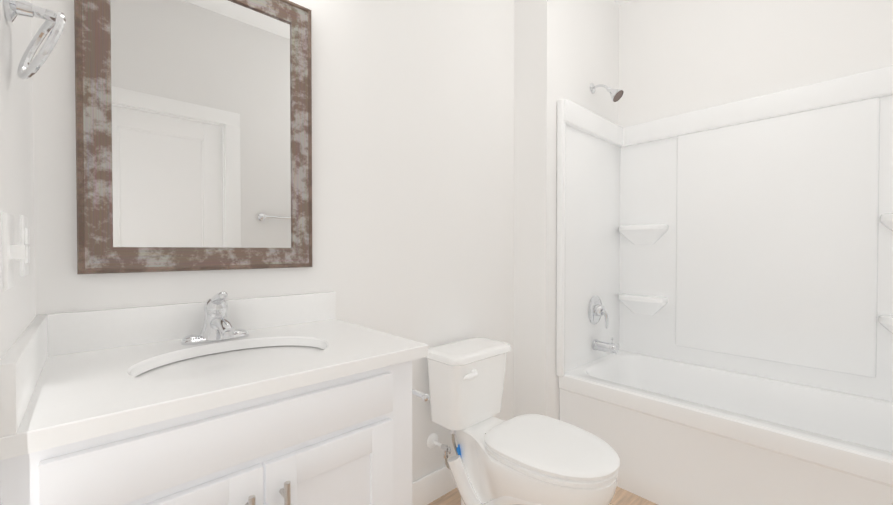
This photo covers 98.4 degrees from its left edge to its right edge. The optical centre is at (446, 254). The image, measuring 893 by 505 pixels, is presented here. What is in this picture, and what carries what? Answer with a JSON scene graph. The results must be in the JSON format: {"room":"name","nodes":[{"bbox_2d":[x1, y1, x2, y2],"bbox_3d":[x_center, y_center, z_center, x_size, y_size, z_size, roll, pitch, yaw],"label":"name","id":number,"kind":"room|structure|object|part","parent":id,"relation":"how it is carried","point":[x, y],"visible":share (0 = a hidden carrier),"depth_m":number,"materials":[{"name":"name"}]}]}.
{"room":"bathroom","nodes":[
{"label":"bathroom","id":0,"kind":"room"},
{"bbox_2d":[0,0,34,504],"bbox_3d":[-0.434,-0.248,0.249,0.100,2.800,1.930,-1,1,-43],"label":"wall","id":1,"kind":"structure","parent":0,"point":[17,308],"depth_m":0.70,"materials":[{"name":"paint"}]},
{"bbox_2d":[1,212,25,289],"bbox_3d":[-0.680,-0.006,0.609,0.022,0.117,0.070,-1,1,-43],"label":"switch plate","id":2,"kind":"object","parent":1,"relation":"attached to","point":[11,252],"visible":0.98,"depth_m":0.59,"materials":[{"name":"white plastic"}]},
{"bbox_2d":[19,215,29,276],"bbox_3d":[-0.822,-0.018,0.753,0.009,0.117,0.070,-1,1,-43],"label":"switch plate","id":3,"kind":"object","parent":1,"relation":"attached to","point":[24,240],"visible":0.96,"depth_m":0.74,"materials":[{"name":"white plastic"}]},
{"bbox_2d":[3,0,65,79],"bbox_3d":[-0.686,-0.364,0.647,0.070,0.147,0.126,-1,1,-43],"label":"towel ring","id":4,"kind":"object","parent":1,"relation":"attached to","point":[55,22],"visible":1,"depth_m":0.63,"materials":[{"name":"silver metal"}]},
{"bbox_2d":[31,0,513,481],"bbox_3d":[-0.368,-0.265,1.555,1.970,2.800,0.100,-1,1,-43],"label":"wall","id":5,"kind":"structure","parent":0,"point":[412,170],"depth_m":1.62,"materials":[{"name":"paint"}]},
{"bbox_2d":[74,0,311,273],"bbox_3d":[-0.699,-0.405,1.159,0.600,0.900,0.028,-1,1,-43],"label":"mirror","id":6,"kind":"object","parent":5,"relation":"attached to","point":[193,135],"visible":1,"depth_m":1.13,"materials":[{"name":"clear glass"}]},
{"bbox_2d":[412,465,456,504],"bbox_3d":[-0.027,1.067,1.810,1.125,0.130,0.014,-1,1,-43],"label":"baseboard","id":7,"kind":"structure","parent":5,"relation":"attached to","point":[432,486],"depth_m":1.75,"materials":[{"name":"paint"}]},
{"bbox_2d":[428,486,657,504],"bbox_3d":[0.606,1.165,1.227,2.930,0.050,1.930,-1,1,-43],"label":"floor","id":8,"kind":"structure","parent":0,"point":[620,497],"depth_m":1.78,"materials":[{"name":"brown wood"}]},
{"bbox_2d":[0,292,428,504],"bbox_3d":[-0.495,0.621,0.985,0.790,1.043,0.578,-1,1,-43],"label":"bathroom vanity","id":9,"kind":"object","parent":8,"relation":"on","point":[297,399],"visible":1,"depth_m":0.81,"materials":[{"name":"paint"}]},
{"bbox_2d":[181,292,248,344],"bbox_3d":[-0.626,0.170,1.066,0.168,0.143,0.187,-1,1,-43],"label":"faucet","id":10,"kind":"object","parent":9,"relation":"on","point":[217,329],"depth_m":1.07,"materials":[{"name":"silver metal"}]},
{"bbox_3d":[-0.347,0.526,0.751,0.077,0.150,0.036,-1,1,-43],"label":"handle","id":11,"kind":"part","parent":9,"relation":"part of","materials":[{"name":"silver metal"}]},
{"bbox_2d":[426,337,619,504],"bbox_3d":[0.280,0.774,1.553,0.388,0.723,0.802,-1,1,-43],"label":"toilet","id":12,"kind":"object","parent":8,"relation":"on","point":[531,459],"visible":1,"depth_m":1.52,"materials":[{"name":"ceramic"}]},
{"bbox_3d":[0.103,0.577,1.741,0.388,0.333,0.239,-1,1,-43],"label":"tank","id":13,"kind":"part","parent":12,"relation":"part of","materials":[{"name":"ceramic"}]},
{"bbox_3d":[0.387,0.712,1.435,0.378,0.055,0.484,-1,1,-43],"label":"seat","id":14,"kind":"part","parent":12,"relation":"part of","materials":[{"name":"white plastic"}]},
{"bbox_2d":[556,65,892,504],"bbox_3d":[1.392,0.150,1.799,0.778,1.965,1.516,-1,1,-43],"label":"bathtub","id":15,"kind":"object","parent":8,"relation":"on","point":[724,304],"visible":0.98,"depth_m":1.97,"materials":[{"name":"plastic"}]},
{"bbox_2d":[514,0,618,419],"bbox_3d":[0.775,-0.276,2.469,0.970,2.800,0.310,-1,1,-43],"label":"wall","id":16,"kind":"structure","parent":0,"point":[567,49],"depth_m":2.11,"materials":[{"name":"paint"}]},
{"bbox_2d":[590,83,622,101],"bbox_3d":[0.951,-0.970,2.285,0.076,0.148,0.185,-1,1,-43],"label":"shower head","id":17,"kind":"object","parent":16,"relation":"attached to","point":[616,95],"visible":1,"depth_m":2.25},
{"bbox_2d":[614,0,630,5],"bbox_3d":[0.606,-1.685,1.191,2.930,0.050,1.930,-1,1,-43],"label":"ceiling","id":18,"kind":"structure","parent":0,"point":[619,2],"depth_m":2.55,"materials":[{"name":"paint"}]},
{"bbox_2d":[618,0,892,126],"bbox_3d":[1.746,-0.271,2.059,0.100,2.800,1.630,-1,1,-43],"label":"wall","id":19,"kind":"structure","parent":0,"point":[677,57],"depth_m":2.14,"materials":[{"name":"paint"}]}
]}

